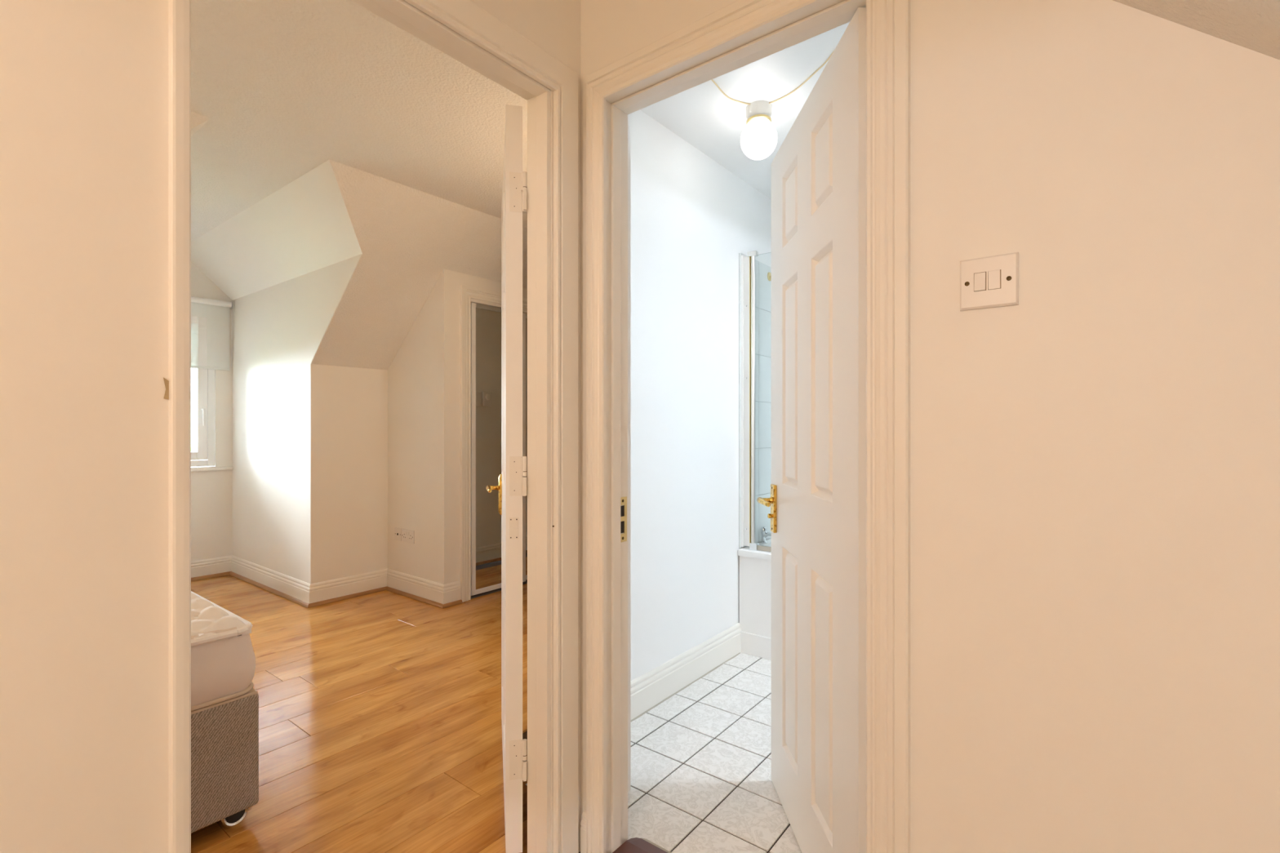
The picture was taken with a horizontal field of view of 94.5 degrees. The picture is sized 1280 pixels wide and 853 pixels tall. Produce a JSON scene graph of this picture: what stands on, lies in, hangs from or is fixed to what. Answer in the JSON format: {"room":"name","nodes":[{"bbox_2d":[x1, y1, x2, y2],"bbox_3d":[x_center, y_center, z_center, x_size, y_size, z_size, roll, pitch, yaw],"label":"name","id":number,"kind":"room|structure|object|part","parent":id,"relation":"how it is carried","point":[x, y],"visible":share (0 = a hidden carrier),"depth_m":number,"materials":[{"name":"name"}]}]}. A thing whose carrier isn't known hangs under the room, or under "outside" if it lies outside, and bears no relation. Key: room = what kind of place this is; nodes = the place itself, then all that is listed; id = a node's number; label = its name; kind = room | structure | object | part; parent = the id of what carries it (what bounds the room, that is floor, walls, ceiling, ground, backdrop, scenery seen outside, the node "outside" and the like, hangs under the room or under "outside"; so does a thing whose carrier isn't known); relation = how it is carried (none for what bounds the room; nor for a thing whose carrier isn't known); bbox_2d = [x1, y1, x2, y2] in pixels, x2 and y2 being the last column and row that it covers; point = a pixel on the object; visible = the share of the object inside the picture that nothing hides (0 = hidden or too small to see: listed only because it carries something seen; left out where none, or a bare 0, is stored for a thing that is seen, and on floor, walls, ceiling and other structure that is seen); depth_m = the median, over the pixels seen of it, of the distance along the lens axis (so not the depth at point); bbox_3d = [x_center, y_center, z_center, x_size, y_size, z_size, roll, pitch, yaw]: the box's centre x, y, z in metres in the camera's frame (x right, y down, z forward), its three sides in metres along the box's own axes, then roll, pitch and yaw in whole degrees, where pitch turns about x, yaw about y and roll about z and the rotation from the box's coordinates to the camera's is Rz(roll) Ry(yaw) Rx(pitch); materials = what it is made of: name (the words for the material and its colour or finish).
{"room":"hallway","nodes":[
{"label":"hallway","id":0,"kind":"room"},
{"bbox_2d":[191,119,208,136],"bbox_3d":[-2.899,-1.177,3.081,2.461,0.394,0.412,0,0,38],"label":"ceiling","id":1,"kind":"structure","parent":0,"point":[196,128],"depth_m":2.53,"materials":[{"name":"white paint"}]},
{"bbox_2d":[191,111,209,128],"bbox_3d":[-2.877,-0.881,1.996,1.131,1.021,2.094,0,0,38],"label":"ceiling","id":2,"kind":"structure","parent":0,"point":[197,119],"depth_m":2.47,"materials":[{"name":"white paint"}]},
{"bbox_2d":[191,262,232,561],"bbox_3d":[-3.559,-0.077,4.165,0.090,2.434,1.168,0,0,38],"label":"wall","id":3,"kind":"structure","parent":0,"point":[211,491],"depth_m":4.52,"materials":[{"name":"white paint"}]},
{"bbox_2d":[191,315,214,466],"bbox_3d":[-3.527,-0.287,4.140,0.108,1.177,0.935,0,0,38],"label":"window","id":4,"kind":"structure","parent":3,"relation":"attached to","point":[204,452],"depth_m":4.44,"materials":[{"name":"white plastic"}]},
{"bbox_3d":[-3.399,-0.287,4.325,0.066,1.075,0.384,0,0,38],"label":"sash","id":5,"kind":"part","parent":4,"relation":"part of","materials":[{"name":"white plastic"}]},
{"bbox_3d":[-3.544,-0.287,4.154,0.064,1.177,0.935,0,0,38],"label":"frame","id":6,"kind":"part","parent":4,"relation":"part of","materials":[{"name":"white plastic"}]},
{"bbox_3d":[-3.260,-0.080,4.422,0.034,0.150,0.022,0,0,38],"label":"handle","id":7,"kind":"part","parent":4,"relation":"part of","materials":[{"name":"white plastic"}]},
{"bbox_2d":[191,296,233,370],"bbox_3d":[-3.494,-0.701,4.126,0.060,0.538,1.126,0,0,38],"label":"roller blind","id":8,"kind":"object","parent":3,"relation":"attached to","point":[216,313],"visible":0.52,"depth_m":4.49,"materials":[{"name":"white fabric"}]},
{"bbox_3d":[-3.147,-0.697,4.564,0.023,0.476,0.003,0,0,38],"label":"chain","id":9,"kind":"part","parent":8,"relation":"part of","materials":[{"name":"white plastic"}]},
{"bbox_2d":[191,466,233,471],"bbox_3d":[-3.536,0.321,4.147,0.088,0.026,1.166,0,0,38],"label":"window sill","id":10,"kind":"structure","parent":3,"relation":"attached to","point":[226,468],"depth_m":4.47,"materials":[{"name":"white paint"}]},
{"bbox_2d":[191,159,362,300],"bbox_3d":[-2.348,-1.177,3.787,2.461,0.394,0.412,0,0,38],"label":"ceiling","id":11,"kind":"structure","parent":0,"point":[304,226],"depth_m":3.60,"materials":[{"name":"white paint"}]},
{"bbox_2d":[0,0,581,852],"bbox_3d":[-1.152,-0.160,0.399,0.102,2.600,3.300,0,0,38],"label":"wall","id":12,"kind":"structure","parent":0,"point":[84,382],"depth_m":0.81,"materials":[{"name":"white paint"}]},
{"bbox_2d":[485,104,527,852],"bbox_3d":[-0.422,0.140,1.923,0.158,1.978,0.781,0,0,-14],"label":"door","id":13,"kind":"structure","parent":12,"relation":"in","point":[512,486],"depth_m":1.56,"materials":[{"name":"white wood"}]},
{"bbox_3d":[-0.544,0.231,2.188,0.048,0.021,0.106,0,0,-14],"label":"lever","id":14,"kind":"part","parent":13,"relation":"part of","materials":[{"name":"gold metal"}]},
{"bbox_3d":[-0.528,0.257,2.236,0.012,0.155,0.041,0,0,-14],"label":"handle plate","id":15,"kind":"part","parent":13,"relation":"part of","materials":[{"name":"gold metal"}]},
{"bbox_3d":[-0.459,-0.642,2.072,0.044,0.214,0.205,0,0,-14],"label":"panel","id":16,"kind":"part","parent":13,"relation":"part of","materials":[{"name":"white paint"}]},
{"bbox_3d":[-0.459,-0.130,2.072,0.044,0.598,0.205,0,0,-14],"label":"panel","id":17,"kind":"part","parent":13,"relation":"part of","materials":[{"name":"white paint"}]},
{"bbox_3d":[-0.459,0.653,2.072,0.044,0.599,0.205,0,0,-14],"label":"panel","id":18,"kind":"part","parent":13,"relation":"part of","materials":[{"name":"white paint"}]},
{"bbox_3d":[-0.389,-0.642,1.794,0.044,0.214,0.205,0,0,-14],"label":"panel","id":19,"kind":"part","parent":13,"relation":"part of","materials":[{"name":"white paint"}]},
{"bbox_3d":[-0.389,-0.130,1.794,0.044,0.598,0.205,0,0,-14],"label":"panel","id":20,"kind":"part","parent":13,"relation":"part of","materials":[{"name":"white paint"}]},
{"bbox_3d":[-0.389,0.653,1.794,0.044,0.599,0.205,0,0,-14],"label":"panel","id":21,"kind":"part","parent":13,"relation":"part of","materials":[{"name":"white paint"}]},
{"bbox_3d":[-0.333,0.269,1.562,0.024,0.058,0.002,0,0,-14],"label":"latch plate","id":22,"kind":"part","parent":13,"relation":"part of","materials":[{"name":"white metal"}]},
{"bbox_2d":[232,253,361,583],"bbox_3d":[-2.374,0.079,4.044,2.103,2.122,0.100,0,0,38],"label":"wall","id":23,"kind":"structure","parent":0,"point":[278,330],"depth_m":4.09,"materials":[{"name":"white paint"}]},
{"bbox_2d":[191,555,461,604],"bbox_3d":[-2.529,1.070,4.155,2.729,0.140,0.914,0,0,-1],"label":"baseboard","id":24,"kind":"structure","parent":23,"relation":"attached to","point":[301,590],"depth_m":3.98,"materials":[{"name":"white paint"}]},
{"bbox_2d":[191,571,462,608],"bbox_3d":[-2.515,1.129,4.135,2.729,0.021,0.906,0,0,-1],"label":"bead","id":25,"kind":"object","parent":23,"relation":"attached to","point":[304,604],"visible":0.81,"depth_m":3.96,"materials":[{"name":"brown wood"}]},
{"bbox_2d":[311,364,387,583],"bbox_3d":[-1.971,0.361,3.993,0.100,1.557,0.514,0,0,38],"label":"wall","id":26,"kind":"structure","parent":0,"point":[349,405],"depth_m":3.95,"materials":[{"name":"white paint"}]},
{"bbox_2d":[387,280,438,582],"bbox_3d":[-1.506,0.082,4.006,0.618,2.115,0.080,0,0,38],"label":"wall","id":27,"kind":"structure","parent":0,"point":[413,372],"depth_m":3.95,"materials":[{"name":"white paint"}]},
{"bbox_2d":[394,527,402,541],"bbox_3d":[-1.662,0.740,4.071,0.086,0.086,0.011,0,0,38],"label":"socket","id":28,"kind":"object","parent":27,"relation":"attached to","point":[397,531],"visible":1,"depth_m":4.07,"materials":[{"name":"white plastic"}]},
{"bbox_2d":[401,528,414,543],"bbox_3d":[-1.567,0.740,3.995,0.146,0.086,0.012,0,0,38],"label":"double socket","id":29,"kind":"object","parent":27,"relation":"attached to","point":[407,535],"visible":1,"depth_m":3.98,"materials":[{"name":"white plastic"}]},
{"bbox_2d":[311,160,527,369],"bbox_3d":[-0.943,-0.881,4.473,1.131,1.021,3.222,0,0,38],"label":"ceiling","id":30,"kind":"structure","parent":0,"point":[406,236],"depth_m":3.60,"materials":[{"name":"white paint"}]},
{"bbox_2d":[438,268,527,584],"bbox_3d":[-0.535,0.068,4.698,0.060,2.143,2.365,0,0,38],"label":"wall","id":31,"kind":"structure","parent":0,"point":[450,282],"depth_m":3.78,"materials":[{"name":"white paint"}]},
{"bbox_2d":[460,284,527,602],"bbox_3d":[-0.715,0.110,4.466,0.093,2.060,1.543,0,0,38],"label":"door frame","id":32,"kind":"structure","parent":31,"relation":"attached to","point":[468,295],"depth_m":3.87,"materials":[{"name":"white paint"}]},
{"bbox_3d":[-1.137,0.109,3.864,0.018,2.060,0.076,0,0,38],"label":"architrave","id":33,"kind":"part","parent":32,"relation":"part of","materials":[{"name":"white paint"}]},
{"bbox_3d":[-0.685,-0.883,4.443,0.018,0.076,1.543,0,0,38],"label":"architrave","id":34,"kind":"part","parent":32,"relation":"part of","materials":[{"name":"white paint"}]},
{"bbox_2d":[471,302,525,595],"bbox_3d":[-0.981,0.150,4.119,0.022,1.947,0.470,0,0,38],"label":"sliding door","id":35,"kind":"structure","parent":31,"relation":"in","point":[486,321],"depth_m":4.03,"materials":[{"name":"white mirror"}]},
{"bbox_3d":[-0.981,-0.809,4.119,0.020,0.028,0.402,0,0,38],"label":"rail","id":36,"kind":"part","parent":35,"relation":"part of","materials":[{"name":"white wood"}]},
{"bbox_2d":[475,307,501,590],"bbox_3d":[-0.981,0.150,4.119,0.005,1.910,0.430,0,0,38],"label":"mirror","id":37,"kind":"object","parent":35,"relation":"on","point":[488,320],"depth_m":4.05,"materials":[{"name":"mirror"}]},
{"bbox_3d":[-0.981,1.109,4.119,0.020,0.030,0.402,0,0,38],"label":"rail","id":38,"kind":"part","parent":35,"relation":"part of","materials":[{"name":"white plastic"}]},
{"bbox_2d":[525,314,527,579],"bbox_3d":[-0.733,0.150,4.481,0.022,1.947,0.470,0,0,38],"label":"sliding door","id":39,"kind":"structure","parent":31,"relation":"in","point":[526,314],"depth_m":4.35,"materials":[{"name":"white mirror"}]},
{"bbox_2d":[191,574,801,852],"bbox_3d":[-0.917,1.190,2.817,5.905,0.100,5.800,0,0,38],"label":"floor","id":40,"kind":"structure","parent":0,"point":[380,724],"depth_m":2.14,"materials":[{"name":"brown wood"}]},
{"bbox_2d":[191,688,258,833],"bbox_3d":[-2.271,0.953,1.760,1.902,0.374,1.368,0,0,38],"label":"base","id":41,"kind":"object","parent":40,"relation":"on","point":[224,735],"visible":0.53,"depth_m":1.65,"materials":[{"name":"grey fabric"}]},
{"bbox_2d":[191,591,255,711],"bbox_3d":[-2.265,0.651,1.756,1.906,0.226,1.378,0,0,38],"label":"mattress","id":42,"kind":"object","parent":41,"relation":"on","point":[223,659],"visible":0.15,"depth_m":1.65,"materials":[{"name":"white fabric"}]},
{"bbox_2d":[613,837,671,852],"bbox_3d":[0.194,1.131,1.361,0.660,0.021,0.214,0,0,38],"label":"threshold","id":43,"kind":"object","parent":40,"relation":"on","point":[635,845],"visible":1,"depth_m":1.58,"materials":[{"name":"brown wood"}]},
{"bbox_2d":[631,652,740,721],"bbox_3d":[0.154,1.137,2.526,0.006,0.006,1.140,0,0,38],"label":"sealant","id":44,"kind":"structure","parent":40,"relation":"on","point":[717,667],"depth_m":2.56,"materials":[{"name":"beige"}]},
{"bbox_2d":[737,537,771,660],"bbox_3d":[1.424,0.879,2.720,1.797,0.521,0.720,0,0,38],"label":"bathtub","id":45,"kind":"object","parent":40,"relation":"on","point":[755,566],"visible":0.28,"depth_m":2.94,"materials":[{"name":"white plastic"}]},
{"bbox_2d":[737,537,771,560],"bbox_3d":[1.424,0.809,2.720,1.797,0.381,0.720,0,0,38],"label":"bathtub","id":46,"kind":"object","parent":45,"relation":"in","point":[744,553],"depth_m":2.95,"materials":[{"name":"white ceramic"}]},
{"bbox_3d":[1.214,0.843,2.450,1.796,0.386,0.012,0,0,38],"label":"panel","id":47,"kind":"part","parent":45,"relation":"part of","materials":[{"name":"white paint"}]},
{"bbox_2d":[760,526,771,543],"bbox_3d":[0.685,0.578,3.133,0.106,0.085,0.040,0,0,38],"label":"tap","id":48,"kind":"object","parent":45,"relation":"on","point":[763,530],"visible":0.86,"depth_m":3.14,"materials":[{"name":"silver metal"}]},
{"bbox_3d":[0.691,0.579,3.128,0.091,0.037,0.022,0,0,38],"label":"spout","id":49,"kind":"part","parent":48,"relation":"part of","materials":[{"name":"silver metal"}]},
{"bbox_2d":[191,0,849,241],"bbox_3d":[-1.324,-1.329,3.135,4.878,0.129,5.800,0,0,38],"label":"ceiling","id":50,"kind":"structure","parent":0,"point":[286,88],"depth_m":2.38,"materials":[{"name":"white paint"}]},
{"bbox_2d":[740,100,777,159],"bbox_3d":[0.471,-1.164,2.348,0.144,0.202,0.144,0,0,38],"label":"ceiling light","id":51,"kind":"object","parent":50,"relation":"attached to","point":[758,139],"visible":1,"depth_m":2.30,"materials":[{"name":"white glass"}]},
{"bbox_3d":[0.471,-1.135,2.348,0.144,0.143,0.144,0,0,38],"label":"globe","id":52,"kind":"part","parent":51,"relation":"part of","materials":[{"name":"white glass"}]},
{"bbox_2d":[711,48,835,104],"bbox_3d":[0.349,-1.262,2.127,0.592,0.005,0.375,0,0,-5],"label":"cable","id":53,"kind":"object","parent":50,"relation":"attached to","point":[828,59],"visible":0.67,"depth_m":2.22,"materials":[{"name":"beige plastic"}]},
{"bbox_2d":[627,109,771,791],"bbox_3d":[0.394,-0.160,2.713,0.388,2.600,2.250,0,0,38],"label":"wall","id":54,"kind":"structure","parent":0,"point":[691,218],"depth_m":2.59,"materials":[{"name":"white paint"}]},
{"bbox_2d":[631,622,741,719],"bbox_3d":[0.130,1.068,2.515,0.018,0.144,1.230,0,0,38],"label":"baseboard","id":55,"kind":"structure","parent":54,"relation":"attached to","point":[649,689],"depth_m":2.57,"materials":[{"name":"white paint"}]},
{"bbox_2d":[738,250,771,551],"bbox_3d":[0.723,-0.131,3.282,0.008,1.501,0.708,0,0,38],"label":"screen","id":56,"kind":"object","parent":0,"point":[762,285],"depth_m":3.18,"materials":[{"name":"clear glass"}]},
{"bbox_3d":[0.569,-0.125,2.976,0.021,1.470,0.021,0,0,38],"label":"pivot rail","id":57,"kind":"part","parent":56,"relation":"part of","materials":[{"name":"white metal"}]},
{"bbox_2d":[767,271,771,280],"bbox_3d":[0.729,-0.824,3.246,0.044,0.049,0.047,0,0,38],"label":"robe hook","id":58,"kind":"object","parent":56,"relation":"attached to","point":[769,274],"visible":0.58,"depth_m":3.25,"materials":[{"name":"gold metal"}]},
{"bbox_2d":[581,0,1279,852],"bbox_3d":[0.699,-0.160,0.983,2.100,2.600,0.100,0,0,38],"label":"wall","id":59,"kind":"structure","parent":0,"point":[1095,456],"depth_m":0.92,"materials":[{"name":"white paint"}]},
{"bbox_2d":[168,0,910,852],"bbox_3d":[-0.117,0.105,1.047,0.922,2.070,1.006,0,0,38],"label":"door frame","id":60,"kind":"structure","parent":59,"relation":"attached to","point":[740,33],"depth_m":1.45,"materials":[{"name":"white paint"}]},
{"bbox_3d":[-0.693,0.130,0.892,0.018,2.019,0.024,0,0,38],"label":"architrave","id":61,"kind":"part","parent":60,"relation":"part of","materials":[{"name":"white paint"}]},
{"bbox_3d":[-0.434,-0.893,1.223,0.018,0.076,0.865,0,0,38],"label":"architrave","id":62,"kind":"part","parent":60,"relation":"part of","materials":[{"name":"white paint"}]},
{"bbox_3d":[-0.191,0.105,1.534,0.018,2.070,0.076,0,0,38],"label":"architrave","id":63,"kind":"part","parent":60,"relation":"part of","materials":[{"name":"white paint"}]},
{"bbox_3d":[-0.114,0.119,1.544,0.054,2.042,0.018,0,0,38],"label":"architrave","id":64,"kind":"part","parent":60,"relation":"part of","materials":[{"name":"white paint"}]},
{"bbox_3d":[-0.045,0.252,1.603,0.002,0.121,0.028,0,0,38],"label":"keep plate","id":65,"kind":"part","parent":60,"relation":"part of","materials":[{"name":"gold metal"}]},
{"bbox_3d":[0.176,-0.885,1.317,0.791,0.076,0.018,0,0,38],"label":"architrave","id":66,"kind":"part","parent":60,"relation":"part of","materials":[{"name":"white paint"}]},
{"bbox_3d":[0.458,0.109,1.097,0.076,2.062,0.018,0,0,38],"label":"architrave","id":67,"kind":"part","parent":60,"relation":"part of","materials":[{"name":"white paint"}]},
{"bbox_2d":[580,810,586,852],"bbox_3d":[-0.144,1.083,1.567,0.022,0.115,0.016,0,0,38],"label":"baseboard","id":68,"kind":"structure","parent":59,"relation":"attached to","point":[583,829],"depth_m":1.56,"materials":[{"name":"white paint"}]},
{"bbox_2d":[756,7,866,852],"bbox_3d":[0.451,0.143,1.550,0.154,1.979,0.712,0,0,-2],"label":"door","id":69,"kind":"structure","parent":59,"relation":"in","point":[817,500],"depth_m":1.43,"materials":[{"name":"white wood"}]},
{"bbox_3d":[0.391,0.231,1.810,0.048,0.021,0.106,0,0,-1],"label":"lever","id":70,"kind":"part","parent":69,"relation":"part of","materials":[{"name":"gold metal"}]},
{"bbox_3d":[0.407,0.280,1.853,0.014,0.014,0.014,0,0,-2],"label":"privacy knob","id":71,"kind":"part","parent":69,"relation":"part of","materials":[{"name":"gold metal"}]},
{"bbox_3d":[0.418,0.256,1.853,0.010,0.148,0.041,0,0,-2],"label":"handle plate","id":72,"kind":"part","parent":69,"relation":"part of","materials":[{"name":"gold metal"}]},
{"bbox_3d":[0.447,-0.638,1.691,0.040,0.214,0.155,0,0,-1],"label":"panel","id":73,"kind":"part","parent":69,"relation":"part of","materials":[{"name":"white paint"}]},
{"bbox_3d":[0.447,-0.126,1.691,0.040,0.598,0.155,0,0,-1],"label":"panel","id":74,"kind":"part","parent":69,"relation":"part of","materials":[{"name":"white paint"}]},
{"bbox_3d":[0.447,0.657,1.691,0.040,0.599,0.155,0,0,-1],"label":"panel","id":75,"kind":"part","parent":69,"relation":"part of","materials":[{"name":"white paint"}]},
{"bbox_3d":[0.454,-0.638,1.419,0.040,0.214,0.155,0,0,-2],"label":"panel","id":76,"kind":"part","parent":69,"relation":"part of","materials":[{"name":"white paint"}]},
{"bbox_3d":[0.454,-0.126,1.419,0.040,0.598,0.155,0,0,-2],"label":"panel","id":77,"kind":"part","parent":69,"relation":"part of","materials":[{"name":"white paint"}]},
{"bbox_3d":[0.454,0.657,1.419,0.040,0.599,0.155,0,0,-2],"label":"panel","id":78,"kind":"part","parent":69,"relation":"part of","materials":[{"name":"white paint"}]},
{"bbox_2d":[960,252,1018,311],"bbox_3d":[0.588,-0.244,0.999,0.086,0.086,0.012,0,0,38],"label":"light switch","id":79,"kind":"object","parent":59,"relation":"attached to","point":[988,282],"visible":1,"depth_m":0.99,"materials":[{"name":"white plastic"}]},
{"bbox_2d":[1113,0,1279,59],"bbox_3d":[-0.166,-0.574,-0.498,1.780,1.619,3.300,0,0,38],"label":"ceiling","id":80,"kind":"structure","parent":0,"point":[1252,24],"depth_m":0.80,"materials":[{"name":"white paint"}]},
{"label":"outside","id":81,"kind":"structure","parent":0,"visible":0},
{"bbox_3d":[-8.039,4.190,7.746,100.000,0.100,120.000,0,0,38],"label":"ground","id":82,"kind":"structure","parent":81,"visible":0},
{"bbox_2d":[191,395,195,408],"bbox_3d":[-24.514,1.179,31.912,4.478,5.923,4.858,0,0,-34],"label":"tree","id":83,"kind":"object","parent":82,"relation":"on","point":[193,397],"visible":0.02,"depth_m":31.58,"materials":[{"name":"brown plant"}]},
{"bbox_2d":[191,407,197,460],"bbox_3d":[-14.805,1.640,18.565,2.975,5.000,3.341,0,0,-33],"label":"window pane","id":84,"kind":"object","parent":82,"relation":"on","point":[193,410],"visible":0.02,"depth_m":18.07,"materials":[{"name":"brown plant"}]}
]}

